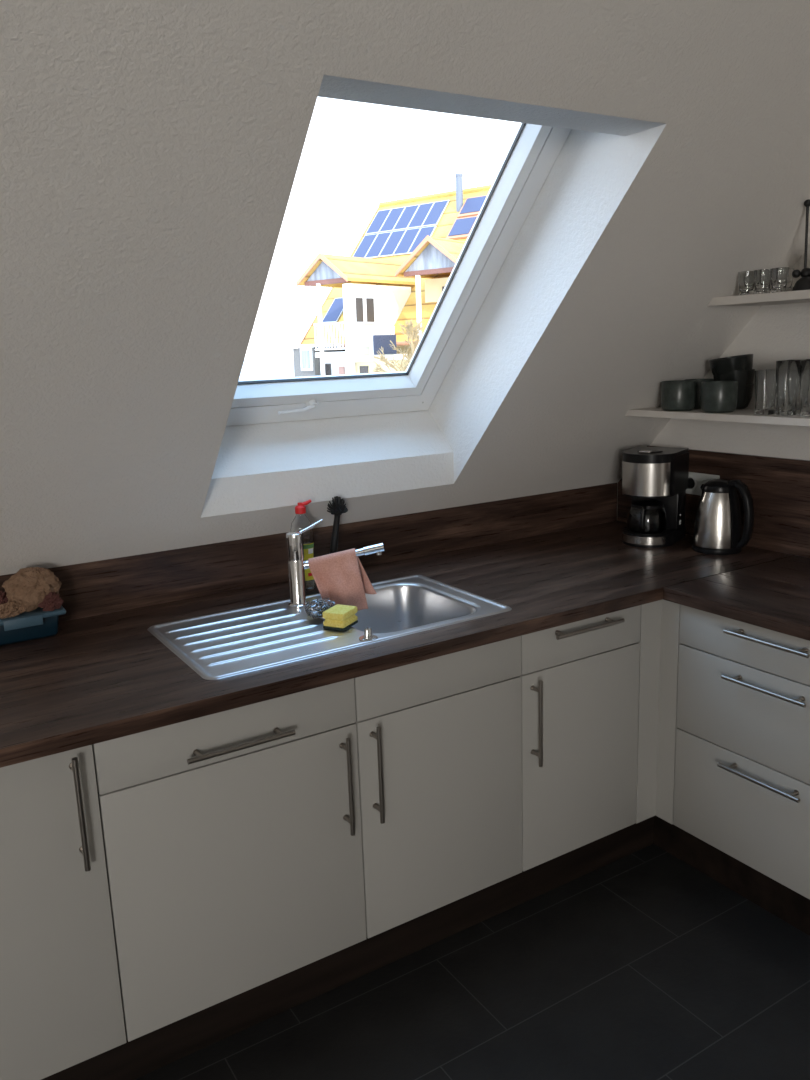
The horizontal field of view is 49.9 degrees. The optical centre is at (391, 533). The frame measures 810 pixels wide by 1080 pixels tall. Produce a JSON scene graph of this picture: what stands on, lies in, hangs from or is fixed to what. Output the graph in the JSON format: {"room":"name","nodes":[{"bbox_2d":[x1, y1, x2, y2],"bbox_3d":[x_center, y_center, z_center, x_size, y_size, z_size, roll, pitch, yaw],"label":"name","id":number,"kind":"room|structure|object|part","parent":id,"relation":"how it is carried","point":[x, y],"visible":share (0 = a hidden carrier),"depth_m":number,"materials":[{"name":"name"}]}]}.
{"room":"attic kitchen","nodes":[
{"label":"attic kitchen","id":0,"kind":"room"},
{"bbox_2d":[0,0,809,620],"bbox_3d":[-1.649,-0.153,1.388,6.822,3.315,2.319,-9,14,-30],"label":"wall","id":1,"kind":"structure","parent":0,"point":[151,150],"depth_m":1.90,"materials":[{"name":"white paint"}]},
{"bbox_2d":[0,483,617,621],"bbox_3d":[-0.324,0.071,2.845,2.928,0.159,0.016,-9,14,-30],"label":"upstand","id":2,"kind":"object","parent":1,"relation":"attached to","point":[94,588],"visible":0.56,"depth_m":2.83,"materials":[{"name":"brown wood"}]},
{"bbox_2d":[226,123,570,425],"bbox_3d":[-0.069,-0.776,2.425,0.909,0.949,0.898,-9,14,-30],"label":"window","id":3,"kind":"structure","parent":1,"relation":"in","point":[533,151],"depth_m":2.71,"materials":[{"name":"grey plastic"}]},
{"bbox_3d":[-0.291,-0.400,2.746,0.145,0.041,0.034,-9,14,-30],"label":"handle","id":4,"kind":"part","parent":3,"relation":"part of","materials":[{"name":"white paint"}]},
{"bbox_2d":[201,75,665,517],"bbox_3d":[-0.013,-0.642,2.367,0.910,1.202,1.108,-9,14,-30],"label":"window reveal","id":5,"kind":"structure","parent":1,"relation":"attached to","point":[277,464],"depth_m":2.63,"materials":[{"name":"paint"}]},
{"bbox_2d":[134,844,809,1079],"bbox_3d":[-0.053,1.881,-0.747,6.822,0.100,6.898,-9,14,-30],"label":"floor","id":6,"kind":"structure","parent":0,"point":[642,965],"depth_m":2.20,"materials":[{"name":"tile"}]},
{"bbox_2d":[0,745,125,1079],"bbox_3d":[-0.990,0.782,1.929,0.599,0.728,0.591,-9,14,-30],"label":"base cabinet","id":7,"kind":"object","parent":6,"relation":"on","point":[61,1008],"visible":0.85,"depth_m":1.81,"materials":[{"name":"grey"}]},
{"bbox_3d":[-0.637,0.570,1.781,0.015,0.248,0.040,-9,14,-30],"label":"handle","id":8,"kind":"part","parent":7,"relation":"part of","materials":[{"name":"silver metal"}]},
{"bbox_2d":[0,521,794,767],"bbox_3d":[-0.101,0.231,2.525,2.942,0.038,0.803,-9,14,-30],"label":"countertop","id":9,"kind":"structure","parent":7,"relation":"on","point":[103,677],"depth_m":2.28,"materials":[{"name":"brown wood"}]},
{"bbox_2d":[0,605,65,645],"bbox_3d":[-1.006,0.249,2.328,0.250,0.074,0.120,-9,14,-30],"label":"storage box","id":10,"kind":"object","parent":9,"relation":"on","point":[37,623],"visible":0.77,"depth_m":2.31,"materials":[{"name":"blue plastic"}]},
{"bbox_2d":[0,567,63,618],"bbox_3d":[-0.980,0.151,2.329,0.195,0.115,0.119,-9,14,-30],"label":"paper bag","id":11,"kind":"object","parent":10,"relation":"on","point":[30,588],"visible":1,"depth_m":2.31,"materials":[{"name":"brown paper"}]},
{"bbox_2d":[290,500,315,590],"bbox_3d":[-0.275,0.037,2.695,0.072,0.285,0.049,-3,12,-6],"label":"soap bottle","id":12,"kind":"object","parent":9,"relation":"on","point":[300,522],"visible":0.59,"depth_m":2.67,"materials":[{"name":"clear plastic"}]},
{"bbox_2d":[147,575,511,679],"bbox_3d":[-0.162,0.300,2.430,0.902,0.192,0.496,-9,14,-30],"label":"sink","id":13,"kind":"object","parent":9,"relation":"in","point":[229,643],"visible":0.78,"depth_m":2.37,"materials":[{"name":"silver metal"}]},
{"bbox_2d":[304,598,335,619],"bbox_3d":[-0.193,0.205,2.416,0.096,0.056,0.085,-9,14,-30],"label":"steel scourer","id":14,"kind":"object","parent":13,"relation":"on","point":[316,608],"visible":0.85,"depth_m":2.40,"materials":[{"name":"grey metal"}]},
{"bbox_2d":[322,604,357,630],"bbox_3d":[-0.137,0.226,2.341,0.065,0.046,0.081,4,13,26],"label":"sponge","id":15,"kind":"object","parent":13,"relation":"on","point":[339,617],"visible":1,"depth_m":2.31,"materials":[{"name":"yellow plastic"}]},
{"bbox_3d":[-0.059,0.257,2.226,0.051,0.031,0.051,-9,14,-30],"label":"drain knob","id":16,"kind":"part","parent":13,"relation":"part of","materials":[{"name":"silver metal"}]},
{"bbox_2d":[286,519,383,607],"bbox_3d":[-0.165,0.082,2.550,0.288,0.246,0.066,-4,12,-10],"label":"tap","id":17,"kind":"object","parent":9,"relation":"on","point":[297,566],"visible":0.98,"depth_m":2.52,"materials":[{"name":"silver metal"}]},
{"bbox_3d":[-0.237,-0.018,2.531,0.087,0.038,0.009,-9,14,-30],"label":"lever","id":18,"kind":"part","parent":17,"relation":"part of","materials":[{"name":"silver metal"}]},
{"bbox_2d":[308,548,376,610],"bbox_3d":[-0.140,0.136,2.545,0.198,0.182,0.076,-4,12,-7],"label":"cloth","id":19,"kind":"object","parent":17,"relation":"hanging from","point":[340,577],"visible":0.94,"depth_m":2.53,"materials":[{"name":"pink fabric"}]},
{"bbox_3d":[-0.141,0.066,2.541,0.243,0.066,0.025,-3,12,-5],"label":"spout","id":20,"kind":"part","parent":17,"relation":"part of","materials":[{"name":"silver metal"}]},
{"bbox_2d":[327,496,347,553],"bbox_3d":[-0.172,0.025,2.741,0.081,0.286,0.063,-3,12,-4],"label":"dish brush","id":21,"kind":"object","parent":9,"relation":"on","point":[337,507],"visible":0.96,"depth_m":2.72,"materials":[{"name":"black plastic"}]},
{"bbox_3d":[-0.181,0.044,2.752,0.065,0.245,0.028,1,12,17],"label":"brush handle","id":22,"kind":"part","parent":21,"relation":"part of","materials":[{"name":"black plastic"}]},
{"bbox_2d":[622,446,689,547],"bbox_3d":[0.942,-0.137,3.165,0.194,0.341,0.261,7,15,36],"label":"coffee maker","id":23,"kind":"object","parent":9,"relation":"on","point":[655,478],"visible":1,"depth_m":3.10,"materials":[{"name":"black plastic"}]},
{"bbox_3d":[0.898,0.021,3.132,0.163,0.028,0.054,7,15,36],"label":"steel trim","id":24,"kind":"part","parent":23,"relation":"part of","materials":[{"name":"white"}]},
{"bbox_3d":[0.893,-0.054,3.086,0.013,0.081,0.048,5,14,29],"label":"carafe handle","id":25,"kind":"part","parent":23,"relation":"part of","materials":[{"name":"black plastic"}]},
{"bbox_3d":[0.892,-0.193,3.079,0.169,0.116,0.052,5,14,32],"label":"steel panel","id":26,"kind":"part","parent":23,"relation":"part of","materials":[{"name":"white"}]},
{"bbox_3d":[0.927,-0.009,3.165,0.132,0.002,0.132,-9,13,-28],"label":"hot plate","id":27,"kind":"part","parent":23,"relation":"part of","materials":[{"name":"black metal"}]},
{"bbox_3d":[0.924,-0.096,3.147,0.124,0.045,0.124,7,15,36],"label":"carafe lid","id":28,"kind":"part","parent":23,"relation":"part of","materials":[{"name":"black plastic"}]},
{"bbox_3d":[0.941,-0.295,3.139,0.194,0.017,0.244,7,15,36],"label":"lid","id":29,"kind":"part","parent":23,"relation":"part of","materials":[{"name":"black plastic"}]},
{"bbox_3d":[0.993,-0.100,3.242,0.176,0.147,0.090,7,15,36],"label":"water tank","id":30,"kind":"part","parent":23,"relation":"part of","materials":[{"name":"black plastic"}]},
{"bbox_2d":[692,479,753,554],"bbox_3d":[1.141,-0.066,3.008,0.190,0.251,0.164,1,12,14],"label":"kettle","id":31,"kind":"object","parent":9,"relation":"on","point":[718,523],"visible":1,"depth_m":2.95,"materials":[{"name":"silver metal"}]},
{"bbox_3d":[1.125,-0.164,2.990,0.109,0.042,0.109,-12,16,-40],"label":"lid","id":32,"kind":"part","parent":31,"relation":"part of","materials":[{"name":"black plastic"}]},
{"bbox_3d":[1.182,-0.063,2.950,0.034,0.235,0.085,-12,16,-40],"label":"handle","id":33,"kind":"part","parent":31,"relation":"part of","materials":[{"name":"black plastic"}]},
{"bbox_2d":[92,678,365,1041],"bbox_3d":[-0.471,0.698,2.236,0.616,0.728,0.591,-9,14,-30],"label":"base cabinet","id":34,"kind":"object","parent":6,"relation":"on","point":[232,839],"visible":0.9,"depth_m":2.00,"materials":[{"name":"grey"}]},
{"bbox_3d":[-0.354,0.442,1.968,0.614,0.124,0.018,-9,14,-30],"label":"drawer","id":35,"kind":"part","parent":34,"relation":"part of","materials":[{"name":"grey paint"}]},
{"bbox_3d":[-0.337,0.472,1.949,0.252,0.015,0.040,-9,14,-30],"label":"handle","id":36,"kind":"part","parent":34,"relation":"part of","materials":[{"name":"silver metal"}]},
{"bbox_3d":[-0.106,0.612,2.119,0.015,0.252,0.040,-9,14,-30],"label":"handle","id":37,"kind":"part","parent":34,"relation":"part of","materials":[{"name":"silver metal"}]},
{"bbox_2d":[41,816,653,1079],"bbox_3d":[-0.126,1.119,2.296,2.350,0.142,0.016,-9,14,-30],"label":"plinth","id":38,"kind":"object","parent":6,"relation":"on","point":[138,1057],"visible":0.67,"depth_m":2.29,"materials":[{"name":"laminate"}]},
{"bbox_2d":[354,636,521,937],"bbox_3d":[0.013,0.620,2.523,0.518,0.728,0.591,-9,14,-30],"label":"base cabinet","id":39,"kind":"object","parent":6,"relation":"on","point":[439,749],"visible":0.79,"depth_m":2.30,"materials":[{"name":"grey"}]},
{"bbox_3d":[-0.034,0.596,2.161,0.015,0.254,0.040,-9,14,-30],"label":"handle","id":40,"kind":"part","parent":39,"relation":"part of","materials":[{"name":"silver metal"}]},
{"bbox_3d":[0.130,0.364,2.255,0.515,0.124,0.018,-9,14,-30],"label":"blind panel","id":41,"kind":"part","parent":39,"relation":"part of","materials":[{"name":"grey paint"}]},
{"bbox_2d":[520,599,680,871],"bbox_3d":[0.482,0.547,2.786,0.565,0.728,0.617,-9,14,-30],"label":"base cabinet","id":42,"kind":"object","parent":6,"relation":"on","point":[580,679],"depth_m":2.59,"materials":[{"name":"grey wood"}]},
{"bbox_3d":[0.406,0.526,2.422,0.015,0.252,0.040,-9,14,-30],"label":"handle","id":43,"kind":"part","parent":42,"relation":"part of","materials":[{"name":"silver metal"}]},
{"bbox_3d":[0.547,0.296,2.502,0.456,0.124,0.018,-9,14,-30],"label":"drawer","id":44,"kind":"part","parent":42,"relation":"part of","materials":[{"name":"grey paint"}]},
{"bbox_3d":[0.556,0.267,2.467,0.252,0.015,0.040,-9,14,-30],"label":"handle","id":45,"kind":"part","parent":42,"relation":"part of","materials":[{"name":"silver metal"}]},
{"bbox_3d":[0.818,0.556,2.680,0.104,0.728,0.085,-9,14,-30],"label":"corner filler","id":46,"kind":"part","parent":42,"relation":"part of","materials":[{"name":"white wood"}]},
{"bbox_2d":[653,604,809,935],"bbox_3d":[1.247,0.631,2.596,0.641,0.871,0.761,-9,14,-30],"label":"base cabinet","id":47,"kind":"object","parent":6,"relation":"on","point":[742,786],"depth_m":2.47,"materials":[{"name":"grey wood"}]},
{"bbox_3d":[1.067,1.017,2.566,0.016,0.142,0.744,-9,14,-30],"label":"plinth","id":48,"kind":"part","parent":47,"relation":"part of","materials":[{"name":"brown wood"}]},
{"bbox_2d":[663,555,809,640],"bbox_3d":[1.268,0.190,2.477,0.647,0.038,0.694,-9,14,-30],"label":"countertop","id":49,"kind":"structure","parent":47,"relation":"on","point":[773,595],"depth_m":2.51,"materials":[{"name":"brown wood"}]},
{"bbox_3d":[1.048,0.802,2.443,0.018,0.324,0.622,-9,14,-30],"label":"drawer","id":50,"kind":"part","parent":47,"relation":"part of","materials":[{"name":"grey paint"}]},
{"bbox_3d":[1.037,0.510,2.381,0.018,0.267,0.622,-9,14,-30],"label":"drawer","id":51,"kind":"part","parent":47,"relation":"part of","materials":[{"name":"grey paint"}]},
{"bbox_3d":[1.030,0.314,2.340,0.018,0.127,0.622,-9,14,-30],"label":"drawer","id":52,"kind":"part","parent":47,"relation":"part of","materials":[{"name":"grey paint"}]},
{"bbox_3d":[1.017,0.681,2.402,0.040,0.015,0.252,-9,14,-30],"label":"handle","id":53,"kind":"part","parent":47,"relation":"part of","materials":[{"name":"silver metal"}]},
{"bbox_3d":[1.008,0.420,2.347,0.040,0.015,0.252,-9,14,-30],"label":"handle","id":54,"kind":"part","parent":47,"relation":"part of","materials":[{"name":"silver metal"}]},
{"bbox_3d":[1.003,0.289,2.320,0.040,0.015,0.252,-9,14,-30],"label":"handle","id":55,"kind":"part","parent":47,"relation":"part of","materials":[{"name":"silver metal"}]},
{"bbox_2d":[617,246,809,510],"bbox_3d":[2.631,-0.089,0.842,0.100,3.100,7.378,-9,14,-30],"label":"wall","id":56,"kind":"structure","parent":0,"point":[779,332],"depth_m":2.94,"materials":[{"name":"white paint"}]},
{"bbox_2d":[617,445,809,557],"bbox_3d":[1.323,-0.093,2.936,0.012,0.320,1.498,-9,14,-30],"label":"backsplash","id":57,"kind":"structure","parent":56,"relation":"attached to","point":[779,488],"depth_m":2.98,"materials":[{"name":"brown wood"}]},
{"bbox_2d":[686,472,719,494],"bbox_3d":[1.135,-0.180,3.204,0.012,0.082,0.164,-9,14,-30],"label":"wall socket","id":58,"kind":"object","parent":57,"relation":"attached to","point":[699,479],"visible":0.46,"depth_m":3.21,"materials":[{"name":"grey plastic"}]},
{"bbox_2d":[688,478,694,488],"bbox_3d":[1.095,-0.139,3.236,0.039,0.132,0.042,-9,14,-30],"label":"plug","id":59,"kind":"object","parent":58,"relation":"attached to","point":[691,483],"visible":0.46,"depth_m":3.22,"materials":[{"name":"black plastic"}]},
{"bbox_2d":[625,407,809,426],"bbox_3d":[1.333,-0.339,2.590,0.276,0.023,1.444,-9,14,-30],"label":"wall shelf","id":60,"kind":"object","parent":56,"relation":"attached to","point":[746,415],"visible":0.57,"depth_m":2.80,"materials":[{"name":"grey wood"}]},
{"bbox_2d":[661,380,695,410],"bbox_3d":[0.985,-0.473,2.990,0.113,0.098,0.113,-9,14,-30],"label":"cup","id":61,"kind":"object","parent":60,"relation":"on","point":[677,395],"visible":1,"depth_m":2.95,"materials":[{"name":"black ceramic"}]},
{"bbox_2d":[685,379,713,408],"bbox_3d":[1.085,-0.491,3.058,0.113,0.098,0.113,-5,12,-15],"label":"cup","id":62,"kind":"object","parent":60,"relation":"on","point":[698,381],"visible":0.26,"depth_m":3.01,"materials":[{"name":"black ceramic"}]},
{"bbox_2d":[701,381,737,412],"bbox_3d":[1.074,-0.448,2.855,0.113,0.098,0.113,-2,12,0],"label":"cup","id":63,"kind":"object","parent":60,"relation":"on","point":[716,396],"visible":1,"depth_m":2.81,"materials":[{"name":"black ceramic"}]},
{"bbox_2d":[736,383,753,408],"bbox_3d":[1.162,-0.466,2.965,0.132,0.084,0.132,-9,14,-30],"label":"bowl","id":64,"kind":"object","parent":60,"relation":"on","point":[745,392],"visible":0.42,"depth_m":2.91,"materials":[{"name":"black ceramic"}]},
{"bbox_2d":[713,369,754,384],"bbox_3d":[1.160,-0.515,2.954,0.134,0.080,0.134,-9,14,-30],"label":"bowl","id":65,"kind":"object","parent":64,"relation":"on","point":[743,377],"visible":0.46,"depth_m":2.90,"materials":[{"name":"black ceramic"}]},
{"bbox_2d":[709,354,752,375],"bbox_3d":[1.147,-0.559,2.946,0.139,0.089,0.140,-3,12,-2],"label":"bowl","id":66,"kind":"object","parent":65,"relation":"on","point":[719,366],"visible":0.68,"depth_m":2.89,"materials":[{"name":"black ceramic"}]},
{"bbox_2d":[754,370,775,414],"bbox_3d":[1.167,-0.440,2.716,0.068,0.134,0.068,-9,14,-30],"label":"drinking glass","id":67,"kind":"object","parent":60,"relation":"on","point":[765,380],"visible":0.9,"depth_m":2.69,"materials":[{"name":"white"}]},
{"bbox_2d":[766,369,776,412],"bbox_3d":[1.224,-0.455,2.773,0.068,0.134,0.068,-9,14,-30],"label":"drinking glass","id":68,"kind":"object","parent":60,"relation":"on","point":[766,369],"visible":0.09,"depth_m":2.76,"materials":[{"name":"white"}]},
{"bbox_2d":[776,360,800,415],"bbox_3d":[1.203,-0.442,2.645,0.072,0.164,0.072,-9,14,-30],"label":"glass","id":69,"kind":"object","parent":60,"relation":"on","point":[787,371],"visible":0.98,"depth_m":2.62,"materials":[{"name":"white"}]},
{"bbox_2d":[794,359,809,413],"bbox_3d":[1.261,-0.455,2.701,0.072,0.164,0.072,2,13,18],"label":"glass","id":70,"kind":"object","parent":60,"relation":"on","point":[798,396],"visible":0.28,"depth_m":2.69,"materials":[{"name":"white"}]},
{"bbox_2d":[800,360,809,416],"bbox_3d":[1.244,-0.429,2.578,0.072,0.164,0.072,-7,13,-21],"label":"glass","id":71,"kind":"object","parent":60,"relation":"on","point":[804,364],"visible":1,"depth_m":2.57,"materials":[{"name":"white"}]},
{"bbox_2d":[707,290,809,305],"bbox_3d":[1.408,-0.667,2.374,0.276,0.025,1.105,-9,14,-30],"label":"wall shelf","id":72,"kind":"object","parent":56,"relation":"attached to","point":[800,296],"visible":1,"depth_m":2.63,"materials":[{"name":"grey wood"}]},
{"bbox_2d":[738,271,754,294],"bbox_3d":[1.093,-0.769,2.680,0.051,0.070,0.051,-9,14,-30],"label":"glass","id":73,"kind":"object","parent":72,"relation":"on","point":[745,278],"visible":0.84,"depth_m":2.66,"materials":[{"name":"clear glass"}]},
{"bbox_2d":[754,269,770,293],"bbox_3d":[1.123,-0.760,2.634,0.051,0.070,0.051,-9,14,-30],"label":"glass","id":74,"kind":"object","parent":72,"relation":"on","point":[762,278],"visible":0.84,"depth_m":2.62,"materials":[{"name":"clear glass"}]},
{"bbox_2d":[771,267,788,292],"bbox_3d":[1.152,-0.751,2.587,0.051,0.070,0.051,-9,14,-30],"label":"glass","id":75,"kind":"object","parent":72,"relation":"on","point":[779,276],"visible":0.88,"depth_m":2.57,"materials":[{"name":"clear glass"}]},
{"bbox_2d":[787,268,793,290],"bbox_3d":[1.190,-0.763,2.637,0.051,0.070,0.051,-9,14,-30],"label":"glass","id":76,"kind":"object","parent":72,"relation":"on","point":[790,277],"visible":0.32,"depth_m":2.62,"materials":[{"name":"white"}]},
{"bbox_2d":[792,199,809,290],"bbox_3d":[1.218,-0.840,2.540,0.080,0.258,0.080,-9,14,-30],"label":"stand","id":77,"kind":"object","parent":72,"relation":"on","point":[803,283],"visible":0.98,"depth_m":2.55,"materials":[{"name":"black metal"}]},
{"bbox_3d":[1.214,-0.865,2.549,0.011,0.185,0.008,3,13,22],"label":"rod","id":78,"kind":"part","parent":77,"relation":"part of","materials":[{"name":"metal"}]},
{"bbox_3d":[1.209,-0.959,2.530,0.021,0.021,0.021,-9,14,-30],"label":"rod knob","id":79,"kind":"part","parent":77,"relation":"part of","materials":[{"name":"black rubber"}]},
{"label":"outside","id":80,"kind":"structure","parent":0,"visible":0},
{"bbox_2d":[239,357,293,379],"bbox_3d":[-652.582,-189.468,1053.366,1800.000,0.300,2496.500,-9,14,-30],"label":"ground","id":81,"kind":"structure","parent":80,"point":[273,367],"depth_m":490.55,"materials":[{"name":"white"}]},
{"bbox_2d":[289,173,491,376],"bbox_3d":[5.972,-6.365,31.893,17.110,14.070,13.030,7,15,36],"label":"neighbouring house","id":82,"kind":"structure","parent":81,"relation":"on","point":[379,294],"depth_m":30.42,"materials":[{"name":"ceramic"}]},
{"bbox_3d":[-3.046,-6.200,31.044,0.370,0.640,0.019,7,15,36],"label":"bay pane","id":83,"kind":"part","parent":82,"relation":"part of","materials":[{"name":"white glass"}]},
{"bbox_3d":[-2.312,-3.682,30.756,0.100,9.900,0.100,7,15,36],"label":"balcony post","id":84,"kind":"part","parent":82,"relation":"part of","materials":[{"name":"white paint"}]},
{"bbox_3d":[-2.135,-7.142,29.673,1.330,0.060,0.050,7,15,36],"label":"balcony railing","id":85,"kind":"part","parent":82,"relation":"part of","materials":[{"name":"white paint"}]},
{"bbox_3d":[-2.104,-6.316,29.847,1.330,0.050,0.050,7,15,36],"label":"rail","id":86,"kind":"part","parent":82,"relation":"part of","materials":[{"name":"white paint"}]},
{"bbox_2d":[322,298,343,322],"bbox_3d":[-2.126,-8.566,33.438,0.750,0.963,0.932,7,15,36],"label":"solar panel","id":87,"kind":"object","parent":82,"relation":"on","point":[336,309],"visible":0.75,"depth_m":33.38,"materials":[{"name":"blue glass"}]},
{"bbox_3d":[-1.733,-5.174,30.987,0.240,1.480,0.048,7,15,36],"label":"door","id":88,"kind":"part","parent":82,"relation":"part of","materials":[{"name":"pink"}]},
{"bbox_3d":[-1.304,-3.524,30.067,0.220,9.800,0.200,7,15,36],"label":"corner post","id":89,"kind":"part","parent":82,"relation":"part of","materials":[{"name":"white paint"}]},
{"bbox_3d":[-1.074,-7.571,29.506,0.009,0.790,0.390,7,15,36],"label":"pane","id":90,"kind":"part","parent":82,"relation":"part of","materials":[{"name":"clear glass"}]},
{"bbox_2d":[353,234,377,257],"bbox_3d":[-1.067,-11.515,35.035,0.680,1.046,1.012,7,15,36],"label":"solar panel","id":91,"kind":"object","parent":82,"relation":"on","point":[367,241],"visible":0.71,"depth_m":35.02,"materials":[{"name":"blue glass"}]},
{"bbox_3d":[-0.721,-7.682,29.971,0.009,0.790,0.420,7,15,36],"label":"pane","id":92,"kind":"part","parent":82,"relation":"part of","materials":[{"name":"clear glass"}]},
{"bbox_2d":[365,232,391,257],"bbox_3d":[-0.504,-11.450,34.624,0.680,1.046,1.012,7,15,36],"label":"solar panel","id":93,"kind":"object","parent":82,"relation":"on","point":[381,239],"visible":0.93,"depth_m":34.58,"materials":[{"name":"blue glass"}]},
{"bbox_2d":[365,209,391,234],"bbox_3d":[-0.515,-12.741,35.627,0.680,1.025,0.992,7,15,36],"label":"solar panel","id":94,"kind":"object","parent":82,"relation":"on","point":[381,216],"visible":1,"depth_m":35.58,"materials":[{"name":"blue glass"}]},
{"bbox_3d":[-0.323,-6.922,29.276,0.050,0.060,1.400,7,15,36],"label":"balcony railing","id":95,"kind":"part","parent":82,"relation":"part of","materials":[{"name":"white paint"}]},
{"bbox_2d":[379,207,404,232],"bbox_3d":[0.047,-12.675,35.216,0.680,1.025,0.992,7,15,36],"label":"solar panel","id":96,"kind":"object","parent":82,"relation":"on","point":[394,215],"visible":1,"depth_m":35.17,"materials":[{"name":"blue glass"}]},
{"bbox_2d":[379,230,405,256],"bbox_3d":[0.058,-11.384,34.212,0.680,1.046,1.012,7,15,36],"label":"solar panel","id":97,"kind":"object","parent":82,"relation":"on","point":[395,237],"visible":1,"depth_m":34.16,"materials":[{"name":"blue glass"}]},
{"bbox_2d":[393,204,419,230],"bbox_3d":[0.609,-12.610,34.804,0.680,1.025,0.992,7,15,36],"label":"solar panel","id":98,"kind":"object","parent":82,"relation":"on","point":[409,212],"visible":1,"depth_m":34.76,"materials":[{"name":"blue glass"}]},
{"bbox_2d":[393,228,420,255],"bbox_3d":[0.620,-11.319,33.800,0.680,1.046,1.012,7,15,36],"label":"solar panel","id":99,"kind":"object","parent":82,"relation":"on","point":[410,235],"visible":1,"depth_m":33.75,"materials":[{"name":"blue glass"}]},
{"bbox_3d":[1.091,-3.881,30.731,0.120,10.050,0.120,7,15,36],"label":"balcony post","id":100,"kind":"part","parent":82,"relation":"part of","materials":[{"name":"white paint"}]},
{"bbox_2d":[407,202,434,228],"bbox_3d":[1.172,-12.544,34.392,0.680,1.025,0.992,7,15,36],"label":"solar panel","id":101,"kind":"object","parent":82,"relation":"on","point":[423,210],"visible":1,"depth_m":34.34,"materials":[{"name":"blue glass"}]},
{"bbox_2d":[408,226,436,253],"bbox_3d":[1.183,-11.253,33.389,0.680,1.046,1.012,7,15,36],"label":"solar panel","id":102,"kind":"object","parent":82,"relation":"on","point":[424,231],"visible":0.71,"depth_m":33.44,"materials":[{"name":"blue glass"}]},
{"bbox_2d":[422,200,449,226],"bbox_3d":[1.734,-12.479,33.981,0.680,1.025,0.992,7,15,36],"label":"solar panel","id":103,"kind":"object","parent":82,"relation":"on","point":[438,208],"visible":1,"depth_m":33.92,"materials":[{"name":"blue glass"}]},
{"bbox_3d":[2.654,-11.454,32.510,0.880,0.656,0.634,7,15,36],"label":"pane","id":104,"kind":"part","parent":82,"relation":"part of","materials":[{"name":"blue glass"}]},
{"bbox_3d":[3.110,-12.437,32.977,0.880,0.614,0.594,7,15,36],"label":"pane","id":105,"kind":"part","parent":82,"relation":"part of","materials":[{"name":"blue glass"}]},
{"bbox_2d":[371,318,423,372],"bbox_3d":[0.702,-2.778,29.158,2.857,8.575,3.602,-9,14,-30],"label":"bare tree","id":106,"kind":"object","parent":81,"relation":"on","point":[412,335],"visible":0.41,"depth_m":28.12,"materials":[{"name":"beige plant"}]}
]}

